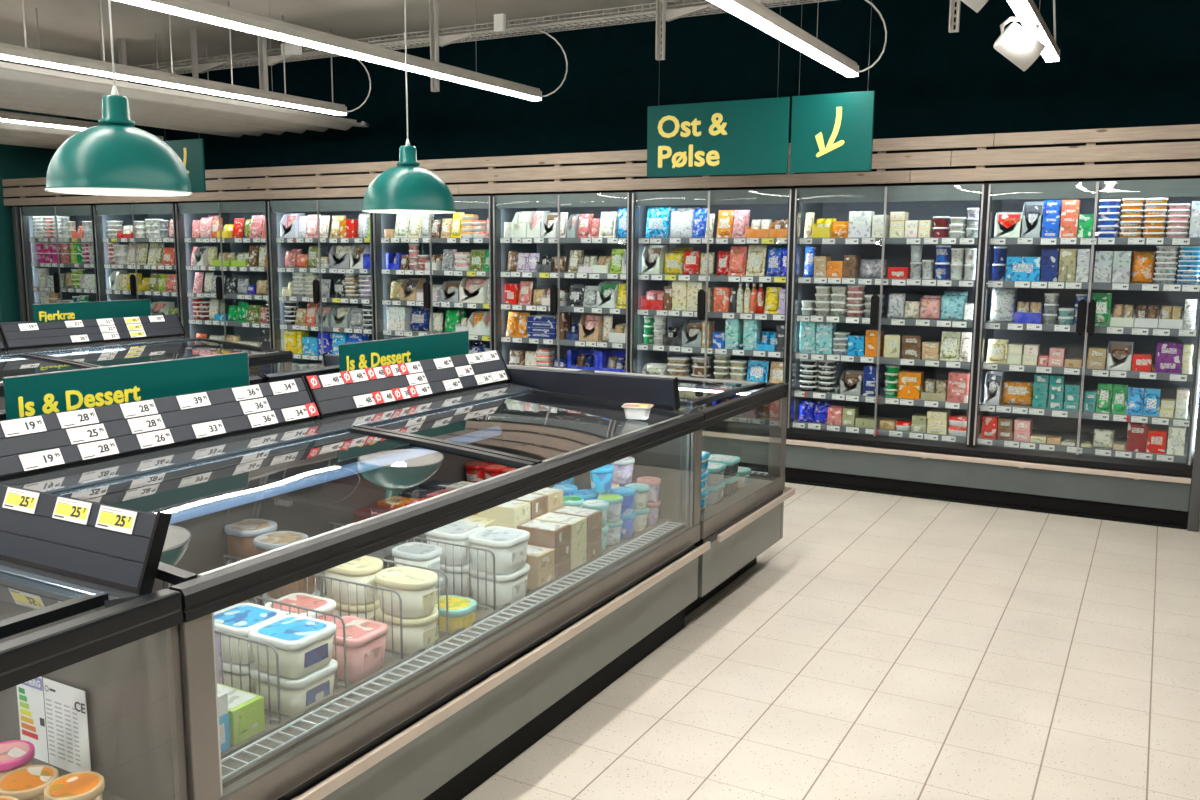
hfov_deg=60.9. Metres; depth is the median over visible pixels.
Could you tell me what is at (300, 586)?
tub
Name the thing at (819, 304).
tub
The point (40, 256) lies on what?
cup
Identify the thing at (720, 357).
tub
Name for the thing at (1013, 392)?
food box
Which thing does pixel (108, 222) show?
tub
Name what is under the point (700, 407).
bag
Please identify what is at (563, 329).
food box
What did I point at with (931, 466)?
fridge
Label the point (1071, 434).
shelf
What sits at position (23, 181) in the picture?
trim
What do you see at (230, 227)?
bag
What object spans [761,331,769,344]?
bag
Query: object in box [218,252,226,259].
bag
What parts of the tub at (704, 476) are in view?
lid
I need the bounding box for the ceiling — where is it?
[0,0,713,76]
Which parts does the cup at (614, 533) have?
lid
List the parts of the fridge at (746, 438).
handle, bumper rail, trim, panel, kick plate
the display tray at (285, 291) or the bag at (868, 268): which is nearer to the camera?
the bag at (868, 268)
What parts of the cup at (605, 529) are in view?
lid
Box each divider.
[162,581,346,688]
[215,630,280,723]
[223,555,402,658]
[318,558,448,634]
[328,521,495,610]
[370,508,526,562]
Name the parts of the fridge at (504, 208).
handle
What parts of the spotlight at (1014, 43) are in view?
spotlight, strip light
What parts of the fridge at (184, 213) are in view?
handle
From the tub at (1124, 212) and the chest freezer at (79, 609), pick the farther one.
the tub at (1124, 212)
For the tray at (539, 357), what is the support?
on the tray at (539, 363)
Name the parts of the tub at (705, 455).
lid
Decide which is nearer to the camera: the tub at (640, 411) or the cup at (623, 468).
the tub at (640, 411)
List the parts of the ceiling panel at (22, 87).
hanging rod, hanging rod, hanging rod, hanging rod, hanging rod, hanging rod, hanging rod, hanging rod, hanging rod, hanging rod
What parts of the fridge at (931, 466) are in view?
handle, kick plate, bumper rail, trim, panel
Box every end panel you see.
[12,207,26,320]
[1187,385,1199,531]
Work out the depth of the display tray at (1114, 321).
6.21 m
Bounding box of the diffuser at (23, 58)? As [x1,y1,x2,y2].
[0,54,345,115]
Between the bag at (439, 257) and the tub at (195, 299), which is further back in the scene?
the tub at (195, 299)
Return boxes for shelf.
[32,263,89,267]
[35,238,80,241]
[38,287,90,292]
[104,264,175,269]
[106,289,176,295]
[108,238,169,241]
[186,265,266,271]
[187,291,267,299]
[189,319,268,327]
[191,238,265,242]
[276,238,369,242]
[278,267,370,273]
[279,295,371,303]
[280,324,371,333]
[292,354,321,360]
[382,300,489,308]
[383,327,487,340]
[385,269,488,275]
[389,238,488,242]
[501,271,621,278]
[501,336,624,348]
[502,302,625,313]
[510,238,625,243]
[637,341,783,357]
[638,238,786,243]
[638,274,785,282]
[638,309,784,320]
[688,374,768,381]
[710,403,769,424]
[793,415,965,442]
[794,383,967,409]
[796,350,969,368]
[797,313,972,327]
[798,277,974,286]
[799,238,977,243]
[978,429,1187,462]
[980,398,1189,425]
[982,361,1193,381]
[985,320,1197,336]
[988,279,1199,291]
[990,237,1199,244]
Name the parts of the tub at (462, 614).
lid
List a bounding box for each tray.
[71,231,83,237]
[75,0,835,80]
[117,232,132,237]
[138,284,148,290]
[212,256,236,265]
[217,230,232,237]
[231,259,257,266]
[282,287,293,295]
[316,257,328,262]
[317,263,328,267]
[363,254,370,268]
[416,285,441,301]
[425,260,441,269]
[454,252,470,258]
[455,258,470,264]
[455,265,469,270]
[456,324,467,330]
[461,214,478,219]
[461,220,473,225]
[461,226,473,231]
[462,232,473,237]
[473,220,486,225]
[473,226,485,231]
[473,232,484,237]
[536,348,554,355]
[536,355,554,360]
[536,360,552,366]
[537,262,553,271]
[542,295,549,305]
[560,290,569,297]
[560,298,568,305]
[566,331,578,339]
[578,261,597,272]
[593,262,610,272]
[609,323,625,342]
[641,290,663,309]
[663,329,681,345]
[745,222,774,237]
[757,340,775,350]
[769,224,786,237]
[812,218,835,237]
[896,420,911,431]
[921,385,947,400]
[948,425,965,435]
[949,415,966,426]
[1013,302,1043,323]
[1110,308,1134,326]
[1134,310,1158,327]
[1158,310,1182,328]
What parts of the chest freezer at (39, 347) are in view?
tank, price rail, lid rail, lid glass, lid frame, lid frame, price rail, lid rail, rail, lid glass, lid frame, post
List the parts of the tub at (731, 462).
lid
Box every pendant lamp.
[45,0,192,195]
[362,0,455,213]
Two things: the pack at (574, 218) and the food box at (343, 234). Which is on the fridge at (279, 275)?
the food box at (343, 234)
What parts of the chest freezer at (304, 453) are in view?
price rail, lid frame, lid rail, post, lid glass, lid rail, tank, price rail, rail, lid frame, lid rail, lid frame, frame, panel, bumper rail, lid glass, lid frame, lid rail, post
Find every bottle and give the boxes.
[730,291,736,312]
[737,283,743,312]
[744,283,750,312]
[750,283,756,312]
[757,283,763,313]
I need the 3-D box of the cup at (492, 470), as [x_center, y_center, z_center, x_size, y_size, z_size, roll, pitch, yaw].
[-0.459,0.343,4.479,0.102,0.104,0.102,5,10,28]
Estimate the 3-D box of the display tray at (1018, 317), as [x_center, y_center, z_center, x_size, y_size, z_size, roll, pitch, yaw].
[2.742,-0.556,6.531,0.163,0.127,0.160,5,10,28]
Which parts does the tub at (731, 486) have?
lid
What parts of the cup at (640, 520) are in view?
lid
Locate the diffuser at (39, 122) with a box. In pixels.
[0,119,86,130]
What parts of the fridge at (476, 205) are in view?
handle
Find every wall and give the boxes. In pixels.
[0,108,65,322]
[66,0,1199,169]
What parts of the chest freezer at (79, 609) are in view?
lid rail, lid frame, price rail, rail, tank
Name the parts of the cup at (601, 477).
lid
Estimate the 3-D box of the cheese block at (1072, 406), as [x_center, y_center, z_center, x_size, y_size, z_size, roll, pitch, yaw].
[2.983,0.033,6.461,0.086,0.054,0.121,5,9,27]
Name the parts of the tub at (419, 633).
ice cream tub, lid, lid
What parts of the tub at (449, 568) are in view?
ice cream tub, lid, lid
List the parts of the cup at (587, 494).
lid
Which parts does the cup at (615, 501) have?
lid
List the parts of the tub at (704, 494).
lid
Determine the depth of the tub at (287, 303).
9.55 m
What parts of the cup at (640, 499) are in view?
lid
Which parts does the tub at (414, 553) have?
lid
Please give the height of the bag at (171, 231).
0.191 m
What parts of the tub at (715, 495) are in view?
ice cream tub, lid, lid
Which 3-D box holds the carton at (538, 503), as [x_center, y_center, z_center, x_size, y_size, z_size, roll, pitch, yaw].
[-0.292,0.387,3.804,0.161,0.061,0.108,5,10,28]
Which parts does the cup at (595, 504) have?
lid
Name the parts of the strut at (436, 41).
bracket arm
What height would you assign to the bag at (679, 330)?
0.128 m
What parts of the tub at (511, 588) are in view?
ice cream tub, lid, lid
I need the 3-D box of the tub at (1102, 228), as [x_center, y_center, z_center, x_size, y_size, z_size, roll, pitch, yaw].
[3.100,-1.045,6.231,0.116,0.038,0.100,5,10,29]
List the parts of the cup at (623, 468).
lid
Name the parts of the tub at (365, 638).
lid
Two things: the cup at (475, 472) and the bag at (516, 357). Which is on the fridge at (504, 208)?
the bag at (516, 357)
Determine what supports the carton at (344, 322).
on the fridge at (279, 275)
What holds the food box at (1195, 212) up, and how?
on the food box at (1193, 219)
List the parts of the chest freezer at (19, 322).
price rail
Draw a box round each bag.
[65,272,72,287]
[123,225,130,233]
[141,277,146,285]
[168,307,177,314]
[169,219,173,237]
[192,220,199,237]
[199,217,212,237]
[204,272,213,292]
[208,246,217,265]
[209,298,219,319]
[209,335,223,340]
[212,218,222,237]
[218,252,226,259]
[219,298,222,313]
[223,224,228,231]
[223,335,240,342]
[226,252,235,260]
[226,278,235,293]
[228,224,233,229]
[228,305,236,320]
[237,253,244,260]
[237,278,248,293]
[244,219,251,237]
[247,285,255,294]
[249,366,257,372]
[256,280,266,294]
[259,245,265,266]
[285,251,296,266]
[291,249,301,266]
[296,254,307,267]
[299,216,307,237]
[308,245,320,267]
[334,278,345,297]
[358,213,368,237]
[390,281,402,299]
[410,306,430,330]
[429,312,442,331]
[431,220,440,237]
[432,254,436,262]
[432,285,440,292]
[436,254,442,262]
[445,309,460,331]
[451,308,465,323]
[461,318,467,326]
[469,346,483,353]
[471,342,489,348]
[507,251,518,271]
[509,350,524,364]
[525,351,536,365]
[533,289,544,304]
[542,255,548,263]
[549,256,555,263]
[553,359,566,367]
[571,323,576,333]
[576,354,584,365]
[583,256,590,266]
[584,355,593,366]
[590,256,596,266]
[598,256,605,264]
[602,313,612,340]
[605,256,610,264]
[607,356,616,368]
[615,325,623,332]
[616,208,626,237]
[616,357,624,368]
[645,207,670,237]
[646,291,656,299]
[657,292,663,299]
[663,252,684,274]
[668,208,675,237]
[668,327,676,336]
[669,210,693,237]
[669,249,688,251]
[674,247,693,250]
[676,207,699,209]
[676,327,682,337]
[683,251,700,274]
[692,208,707,237]
[698,402,709,410]
[699,252,714,274]
[716,251,730,274]
[722,397,733,402]
[751,219,760,228]
[761,219,771,228]
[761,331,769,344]
[762,403,769,417]
[766,247,781,275]
[769,332,775,344]
[774,219,783,228]
[780,247,786,276]
[783,219,787,228]
[798,403,813,421]
[801,400,816,404]
[803,246,816,276]
[813,405,828,423]
[816,219,824,226]
[817,401,831,405]
[825,219,832,226]
[859,259,886,277]
[887,293,905,317]
[904,301,919,318]
[919,298,940,319]
[922,295,941,308]
[924,379,935,392]
[936,379,947,393]
[940,294,964,319]
[944,291,967,302]
[964,303,973,320]
[990,288,1015,321]
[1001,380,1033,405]
[1017,302,1029,312]
[1030,302,1042,312]
[1093,429,1114,448]
[1113,304,1123,317]
[1123,304,1133,317]
[1130,251,1154,282]
[1136,305,1146,317]
[1147,305,1157,318]
[1160,306,1171,318]
[1171,306,1182,319]
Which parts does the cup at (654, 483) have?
lid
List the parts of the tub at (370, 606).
lid, ice cream tub, lid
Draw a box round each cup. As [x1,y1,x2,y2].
[0,740,34,777]
[0,765,58,799]
[0,796,18,799]
[35,242,44,252]
[36,253,44,262]
[37,268,49,277]
[38,278,46,286]
[43,242,52,252]
[44,253,52,262]
[44,771,104,799]
[45,276,53,286]
[51,242,60,252]
[52,253,61,262]
[58,273,65,287]
[59,242,70,252]
[60,253,70,262]
[61,217,69,226]
[62,227,68,237]
[67,221,75,229]
[69,242,76,252]
[70,253,76,262]
[72,296,79,301]
[75,242,81,252]
[76,253,82,263]
[79,275,85,288]
[82,221,88,229]
[83,230,88,237]
[88,221,91,229]
[113,245,128,254]
[113,255,127,263]
[159,220,168,228]
[159,229,168,237]
[292,363,298,370]
[298,364,309,369]
[309,363,321,368]
[465,461,487,482]
[484,464,506,478]
[502,468,516,473]
[553,484,577,495]
[554,477,573,485]
[563,496,583,507]
[574,489,598,507]
[582,499,608,527]
[589,464,613,492]
[597,494,622,521]
[599,482,618,494]
[602,525,608,550]
[606,518,622,544]
[611,457,634,483]
[611,487,635,514]
[620,511,635,538]
[625,483,649,509]
[633,506,648,531]
[637,476,660,502]
[647,499,660,525]
[910,262,921,278]
[911,245,922,261]
[922,260,933,278]
[935,262,949,279]
[936,245,950,262]
[950,264,962,279]
[951,248,963,263]
[964,264,975,279]
[965,248,976,263]
[992,264,1005,280]
[994,246,1006,263]
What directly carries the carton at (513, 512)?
on the carton at (497, 523)
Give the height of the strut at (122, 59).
0.700 m
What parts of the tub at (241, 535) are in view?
lid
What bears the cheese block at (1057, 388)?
on the cheese block at (1053, 396)
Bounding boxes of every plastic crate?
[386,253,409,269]
[567,348,607,369]
[598,350,624,371]
[712,394,762,417]
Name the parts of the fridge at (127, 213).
handle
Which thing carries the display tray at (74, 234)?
on the fridge at (78, 214)
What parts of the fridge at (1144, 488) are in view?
kick plate, panel, bumper rail, trim, handle, handle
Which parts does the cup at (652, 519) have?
lid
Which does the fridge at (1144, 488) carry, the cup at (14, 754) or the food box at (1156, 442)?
the food box at (1156, 442)
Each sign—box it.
[3,352,249,419]
[32,299,150,322]
[160,49,205,191]
[338,330,468,371]
[647,0,789,176]
[790,1,874,172]
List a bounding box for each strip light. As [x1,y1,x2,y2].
[0,11,370,115]
[0,37,98,130]
[116,0,567,100]
[708,0,886,76]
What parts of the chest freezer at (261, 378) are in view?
price rail, price rail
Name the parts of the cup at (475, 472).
lid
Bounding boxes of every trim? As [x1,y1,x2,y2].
[2,177,45,186]
[3,186,81,196]
[4,195,148,205]
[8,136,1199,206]
[19,142,1095,204]
[148,184,458,201]
[205,161,398,177]
[205,173,380,190]
[417,134,993,168]
[431,151,951,182]
[910,161,1199,182]
[994,124,1199,146]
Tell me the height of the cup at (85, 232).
0.090 m
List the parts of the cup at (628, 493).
lid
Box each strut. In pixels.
[117,38,128,81]
[190,28,225,93]
[258,35,296,105]
[429,0,473,91]
[655,0,708,59]
[948,0,960,32]
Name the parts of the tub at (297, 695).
ice cream tub, lid, lid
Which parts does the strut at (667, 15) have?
bracket arm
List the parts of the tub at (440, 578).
lid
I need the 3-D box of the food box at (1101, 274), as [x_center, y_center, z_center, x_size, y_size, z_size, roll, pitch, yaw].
[3.089,-0.769,6.276,0.096,0.096,0.100,5,9,28]
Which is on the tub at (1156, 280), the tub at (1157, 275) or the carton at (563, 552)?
the tub at (1157, 275)
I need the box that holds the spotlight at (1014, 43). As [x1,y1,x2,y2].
[993,0,1059,70]
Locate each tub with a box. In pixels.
[33,216,43,219]
[33,220,43,223]
[33,224,43,226]
[34,227,44,230]
[34,231,44,234]
[34,235,44,237]
[39,291,48,297]
[40,298,48,303]
[43,216,52,219]
[43,220,52,223]
[44,227,52,230]
[44,231,53,234]
[48,291,59,297]
[48,298,60,302]
[51,216,65,219]
[52,227,61,230]
[71,269,84,273]
[71,274,84,278]
[71,279,79,283]
[72,283,80,287]
[79,295,88,300]
[81,251,89,254]
[82,255,89,259]
[106,221,122,224]
[107,225,122,229]
[107,229,122,233]
[107,234,116,237]
[108,243,118,246]
[134,221,145,226]
[135,227,146,232]
[135,233,146,237]
[145,219,152,224]
[145,225,153,231]
[146,232,153,237]
[152,219,162,224]
[152,225,159,231]
[153,232,160,237]
[192,297,203,301]
[193,306,199,310]
[199,301,209,305]
[199,306,208,310]
[199,311,208,314]
[200,315,208,319]
[214,603,285,693]
[224,519,276,562]
[226,559,258,600]
[248,614,337,716]
[253,531,307,554]
[262,589,319,603]
[265,593,335,621]
[266,575,317,598]
[284,301,298,305]
[284,306,298,310]
[284,310,296,314]
[284,315,295,319]
[284,320,294,324]
[292,272,304,276]
[292,277,304,280]
[292,281,304,284]
[292,284,304,288]
[293,288,304,292]
[293,292,304,296]
[303,273,318,276]
[303,277,318,280]
[303,281,312,284]
[304,285,312,288]
[304,289,312,292]
[304,293,312,296]
[324,556,382,621]
[330,616,387,682]
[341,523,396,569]
[345,274,358,277]
[345,278,358,281]
[345,282,358,285]
[345,286,358,289]
[345,290,358,293]
[345,294,355,298]
[358,275,370,279]
[358,280,370,284]
[359,285,370,289]
[359,289,370,293]
[359,294,371,298]
[363,304,371,308]
[363,309,371,313]
[363,314,371,318]
[363,319,371,323]
[363,324,371,328]
[375,566,438,653]
[392,542,441,573]
[397,534,426,545]
[409,244,419,249]
[409,250,419,256]
[409,257,418,262]
[409,263,418,269]
[417,262,424,269]
[418,255,429,262]
[424,520,484,596]
[434,595,476,632]
[435,576,442,595]
[468,526,529,606]
[621,403,653,419]
[643,334,653,343]
[644,316,653,325]
[644,325,653,334]
[653,322,665,329]
[653,330,665,337]
[653,337,662,344]
[654,315,666,322]
[667,356,689,363]
[667,363,689,369]
[667,369,689,375]
[691,356,710,365]
[691,373,710,377]
[692,365,710,374]
[701,471,709,491]
[701,489,708,510]
[702,451,709,472]
[707,461,725,503]
[708,454,739,477]
[714,354,730,360]
[714,360,729,366]
[714,366,730,372]
[714,372,730,378]
[723,474,739,495]
[730,360,746,366]
[730,366,746,373]
[730,373,746,379]
[737,466,750,487]
[800,359,818,364]
[800,364,818,369]
[800,369,818,375]
[800,374,818,380]
[800,380,818,385]
[800,385,818,391]
[801,308,814,314]
[802,300,815,307]
[815,293,830,300]
[815,301,830,308]
[815,308,831,315]
[816,286,831,293]
[818,376,835,381]
[818,381,835,387]
[818,386,835,392]
[819,360,836,365]
[819,365,836,371]
[819,370,835,376]
[831,286,847,293]
[831,294,847,301]
[831,301,847,308]
[831,309,847,316]
[833,338,847,343]
[833,343,847,349]
[833,349,847,354]
[834,332,850,338]
[835,386,839,392]
[846,310,863,316]
[847,284,865,290]
[847,291,865,297]
[847,297,864,303]
[847,304,864,310]
[864,294,883,302]
[864,302,883,309]
[864,310,883,317]
[884,380,898,388]
[884,388,897,396]
[885,364,899,373]
[885,372,898,380]
[932,227,948,237]
[933,216,949,226]
[949,224,965,230]
[949,231,965,237]
[950,217,966,223]
[966,228,977,237]
[967,208,978,217]
[967,218,978,227]
[1043,313,1057,323]
[1044,303,1058,313]
[1045,293,1058,303]
[1058,316,1073,324]
[1059,308,1074,316]
[1076,294,1087,304]
[1097,232,1118,236]
[1098,212,1119,218]
[1098,219,1119,224]
[1098,225,1118,231]
[1099,199,1120,205]
[1099,206,1120,212]
[1119,232,1141,236]
[1120,215,1142,220]
[1120,221,1142,226]
[1120,227,1141,231]
[1121,204,1143,209]
[1121,210,1143,215]
[1122,198,1144,203]
[1142,227,1164,231]
[1142,232,1164,236]
[1143,221,1166,226]
[1144,204,1167,209]
[1144,209,1166,214]
[1144,215,1166,220]
[1145,198,1167,203]
[1153,278,1175,283]
[1154,267,1176,272]
[1154,273,1175,278]
[1155,251,1177,256]
[1155,262,1177,267]
[1156,246,1178,250]
[1156,257,1177,261]
[1166,227,1188,231]
[1166,232,1187,236]
[1167,221,1189,226]
[1168,204,1190,209]
[1168,209,1190,214]
[1168,215,1189,220]
[1176,279,1198,283]
[1177,270,1199,274]
[1177,274,1199,279]
[1178,260,1199,264]
[1178,265,1199,269]
[1179,251,1199,255]
[1179,255,1199,259]
[1180,246,1199,250]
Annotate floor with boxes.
[461,482,1199,799]
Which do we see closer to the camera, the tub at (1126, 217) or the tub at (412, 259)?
the tub at (1126, 217)
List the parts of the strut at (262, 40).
bracket arm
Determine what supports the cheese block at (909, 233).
on the fridge at (931, 466)
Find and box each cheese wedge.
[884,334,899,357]
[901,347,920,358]
[902,335,920,347]
[1081,441,1091,447]
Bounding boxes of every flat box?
[527,315,555,322]
[527,321,555,327]
[527,327,555,333]
[527,332,555,338]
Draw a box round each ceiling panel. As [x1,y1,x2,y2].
[0,0,368,137]
[0,121,162,148]
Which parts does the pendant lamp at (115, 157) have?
cord, lamp shade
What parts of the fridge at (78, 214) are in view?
handle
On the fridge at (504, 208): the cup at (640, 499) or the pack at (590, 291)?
the pack at (590, 291)
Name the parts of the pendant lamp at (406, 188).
cord, lamp shade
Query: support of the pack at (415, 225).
on the fridge at (476, 205)
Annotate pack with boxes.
[118,274,127,289]
[126,243,139,263]
[126,273,139,289]
[138,243,148,264]
[147,243,157,264]
[149,274,160,290]
[154,303,165,311]
[155,243,164,264]
[158,274,166,290]
[162,248,174,264]
[165,274,176,291]
[191,247,196,265]
[193,272,203,292]
[196,333,206,337]
[199,248,205,256]
[211,275,224,292]
[232,218,244,237]
[236,302,248,321]
[247,246,258,266]
[247,305,261,322]
[249,215,264,237]
[260,307,267,322]
[286,216,296,228]
[295,308,305,324]
[305,215,320,237]
[305,302,319,325]
[318,279,330,297]
[320,216,329,237]
[322,307,331,316]
[330,216,343,237]
[335,246,351,258]
[337,308,349,319]
[349,308,363,327]
[355,247,365,259]
[367,221,369,237]
[394,214,409,237]
[400,255,409,269]
[406,280,418,291]
[408,214,422,237]
[421,214,431,237]
[441,219,452,237]
[441,249,456,269]
[446,283,459,294]
[451,212,463,237]
[466,279,486,293]
[469,250,484,270]
[473,313,483,325]
[483,250,488,270]
[485,218,488,237]
[486,281,489,302]
[487,314,489,326]
[506,312,518,336]
[516,253,528,271]
[517,312,529,336]
[518,214,528,227]
[518,281,532,304]
[527,253,539,271]
[532,214,542,227]
[546,215,557,228]
[553,257,566,271]
[560,212,567,237]
[568,250,581,272]
[568,284,584,306]
[571,216,577,227]
[577,214,592,237]
[580,250,583,263]
[583,286,597,306]
[584,315,600,330]
[591,218,599,237]
[598,212,616,237]
[602,284,616,297]
[610,249,624,272]
[614,212,617,237]
[616,284,625,307]
[647,248,661,263]
[647,365,664,373]
[687,323,701,336]
[705,214,714,237]
[716,210,733,237]
[728,246,747,275]
[732,210,748,237]
[746,245,766,275]
[747,360,768,381]
[764,287,781,313]
[769,362,782,382]
[804,213,814,237]
[831,221,848,237]
[844,373,861,386]
[940,331,960,360]
[959,332,971,361]
[986,339,1007,363]
[987,375,1001,392]
[998,214,1020,227]
[1025,205,1041,224]
[1093,293,1111,325]
[1096,383,1112,412]
[1110,344,1130,360]
[1111,384,1127,413]
[1126,387,1143,414]
[1143,388,1160,415]
[1183,299,1196,328]
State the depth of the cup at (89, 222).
10.78 m
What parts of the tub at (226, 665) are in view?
lid, ice cream tub, lid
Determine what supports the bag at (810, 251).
on the fridge at (931, 466)
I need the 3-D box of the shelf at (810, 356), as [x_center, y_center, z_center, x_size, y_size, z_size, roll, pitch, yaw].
[2.032,-0.303,7.161,1.190,0.044,0.565,5,9,28]
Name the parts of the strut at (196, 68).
bracket arm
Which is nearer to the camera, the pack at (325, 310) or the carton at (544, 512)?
the carton at (544, 512)
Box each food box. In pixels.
[85,274,94,281]
[85,282,95,288]
[214,314,227,320]
[236,341,259,346]
[257,364,270,373]
[260,329,269,340]
[260,341,269,348]
[284,330,301,336]
[284,336,296,341]
[285,342,296,347]
[285,347,296,353]
[297,330,308,336]
[297,336,307,342]
[297,342,302,348]
[297,348,302,353]
[302,336,317,343]
[303,343,317,349]
[303,349,318,354]
[318,332,335,338]
[318,338,332,344]
[318,344,332,349]
[318,350,332,355]
[332,332,352,339]
[332,339,347,344]
[332,345,338,350]
[340,221,346,237]
[346,219,357,237]
[348,333,368,340]
[348,340,368,342]
[387,306,410,318]
[387,319,409,330]
[505,284,519,303]
[556,312,569,325]
[556,325,569,339]
[663,298,671,309]
[664,286,671,297]
[672,281,686,288]
[672,288,686,295]
[672,296,686,303]
[672,303,686,310]
[687,281,705,288]
[687,289,699,295]
[687,296,697,303]
[687,304,696,310]
[702,288,713,295]
[702,321,714,329]
[702,330,714,338]
[702,339,712,347]
[705,296,713,303]
[705,304,713,311]
[712,340,724,347]
[713,332,724,340]
[714,287,733,299]
[714,300,729,311]
[725,326,742,333]
[725,333,742,341]
[725,341,742,348]
[726,318,742,326]
[743,319,760,326]
[743,334,760,342]
[743,342,756,349]
[744,327,761,334]
[775,345,783,351]
[776,325,783,331]
[776,332,783,338]
[776,339,783,344]
[779,289,785,301]
[779,302,784,313]
[799,345,815,352]
[800,321,816,329]
[800,329,815,337]
[800,337,815,345]
[816,330,835,338]
[816,338,833,346]
[816,346,833,353]
[817,322,836,330]
[827,416,842,425]
[828,405,844,416]
[847,349,864,355]
[848,225,872,237]
[848,335,865,342]
[848,343,865,349]
[849,211,874,224]
[863,373,880,380]
[863,380,880,388]
[863,387,880,395]
[864,365,880,373]
[888,267,910,278]
[897,385,922,398]
[899,370,923,385]
[947,394,967,402]
[948,371,969,380]
[948,380,968,387]
[948,387,968,395]
[981,428,997,438]
[982,416,998,428]
[1005,257,1041,280]
[1041,231,1059,236]
[1041,249,1059,264]
[1041,265,1058,281]
[1042,223,1059,230]
[1043,208,1061,215]
[1043,215,1060,222]
[1044,200,1061,207]
[1058,265,1076,281]
[1059,231,1077,236]
[1059,249,1077,265]
[1060,223,1078,230]
[1061,208,1079,214]
[1061,215,1078,222]
[1062,200,1079,207]
[1076,266,1089,281]
[1077,230,1091,236]
[1077,249,1090,265]
[1078,222,1092,230]
[1079,214,1093,221]
[1093,267,1111,282]
[1095,251,1113,266]
[1112,267,1130,282]
[1113,251,1131,266]
[1126,438,1146,451]
[1127,422,1147,438]
[1132,353,1152,371]
[1147,428,1166,453]
[1155,358,1180,373]
[1156,342,1182,358]
[1167,425,1185,455]
[1189,231,1199,236]
[1190,216,1199,223]
[1190,223,1199,230]
[1191,201,1199,208]
[1191,209,1199,215]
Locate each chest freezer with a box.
[0,312,164,350]
[0,313,292,409]
[0,348,710,799]
[0,365,338,419]
[0,484,187,799]
[322,352,794,616]
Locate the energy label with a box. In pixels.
[16,676,90,772]
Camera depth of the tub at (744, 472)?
5.00 m
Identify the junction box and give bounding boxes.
[281,43,301,54]
[494,13,505,31]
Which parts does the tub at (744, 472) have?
lid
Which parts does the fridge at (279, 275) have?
handle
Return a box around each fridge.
[18,205,97,320]
[91,203,179,316]
[173,201,272,376]
[265,199,373,373]
[370,196,491,350]
[490,192,629,371]
[627,188,793,472]
[785,184,984,503]
[967,179,1199,529]
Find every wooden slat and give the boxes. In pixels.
[459,170,910,193]
[951,141,1199,165]
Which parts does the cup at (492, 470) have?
lid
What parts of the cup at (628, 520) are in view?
lid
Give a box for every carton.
[109,270,126,289]
[151,301,174,314]
[193,246,208,265]
[214,628,224,683]
[217,683,264,745]
[218,690,228,716]
[219,713,229,751]
[280,213,304,237]
[316,305,338,326]
[329,243,358,267]
[331,305,357,327]
[349,244,369,268]
[355,505,395,521]
[377,496,416,507]
[399,487,436,498]
[400,278,425,300]
[405,498,427,505]
[419,480,455,490]
[426,489,451,497]
[440,280,460,301]
[446,481,472,489]
[459,276,488,302]
[461,515,495,526]
[468,311,489,334]
[478,500,530,524]
[482,312,489,335]
[496,519,530,528]
[512,211,533,237]
[514,494,546,517]
[517,519,570,547]
[527,211,549,237]
[527,544,554,573]
[527,566,554,589]
[528,541,570,564]
[530,487,562,510]
[530,512,546,519]
[534,512,586,539]
[541,212,562,237]
[547,505,562,512]
[551,506,601,532]
[555,558,570,577]
[567,214,579,237]
[570,550,586,568]
[571,534,586,556]
[579,313,602,341]
[586,526,601,548]
[586,542,601,560]
[596,281,622,307]
[622,250,625,273]
[642,245,667,273]
[642,363,668,374]
[682,320,708,346]
[840,370,863,394]
[983,371,1003,404]
[994,212,1022,237]
[1021,202,1043,236]
[1106,341,1133,370]
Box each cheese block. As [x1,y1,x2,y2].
[385,229,394,237]
[504,222,511,229]
[504,230,511,237]
[814,256,830,262]
[814,263,826,270]
[814,270,826,276]
[826,269,842,277]
[827,261,843,269]
[842,416,858,426]
[843,267,858,277]
[843,406,858,417]
[844,255,860,266]
[855,416,879,427]
[865,336,883,343]
[865,343,883,349]
[865,349,882,356]
[866,329,883,336]
[872,215,889,226]
[872,227,889,237]
[880,418,898,429]
[890,212,908,220]
[890,221,904,228]
[890,229,904,237]
[904,229,918,237]
[905,220,918,228]
[911,424,926,432]
[912,413,927,424]
[918,229,932,237]
[919,220,933,229]
[922,341,940,348]
[922,348,940,354]
[922,354,939,359]
[927,409,949,419]
[927,419,948,427]
[927,426,948,434]
[997,416,1014,429]
[997,429,1013,440]
[1007,353,1023,364]
[1008,343,1023,354]
[1013,430,1031,441]
[1014,418,1032,431]
[1022,355,1039,365]
[1024,344,1040,355]
[1030,433,1047,443]
[1032,399,1047,408]
[1033,383,1049,391]
[1033,390,1048,399]
[1034,373,1049,382]
[1038,354,1048,365]
[1047,435,1062,444]
[1048,357,1065,366]
[1048,392,1064,400]
[1048,399,1064,409]
[1049,347,1065,357]
[1049,374,1065,383]
[1049,383,1065,392]
[1061,439,1076,445]
[1063,401,1079,410]
[1064,358,1082,367]
[1065,383,1080,393]
[1065,392,1080,402]
[1083,401,1095,411]
[1085,389,1096,401]
[1087,358,1106,368]
[1088,347,1106,358]
[1113,441,1125,449]
[1159,406,1173,417]
[1161,398,1174,409]
[1174,406,1187,418]
[1175,399,1187,408]
[1176,388,1189,399]
[1181,363,1191,373]
[1182,344,1193,354]
[1182,354,1191,364]
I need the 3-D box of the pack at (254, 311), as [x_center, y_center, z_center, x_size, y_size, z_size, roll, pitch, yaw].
[-3.329,-0.828,9.821,0.172,0.163,0.050,5,10,28]
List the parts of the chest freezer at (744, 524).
price rail, lid glass, lid rail, price rail, rail, lid glass, lid rail, lid rail, lid frame, tank, panel, frame, bumper rail, post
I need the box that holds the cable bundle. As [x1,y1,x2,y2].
[99,0,786,77]
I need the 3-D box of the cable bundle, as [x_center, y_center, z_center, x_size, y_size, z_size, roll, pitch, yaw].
[-1.249,-2.762,7.813,8.550,0.021,0.123,5,10,28]

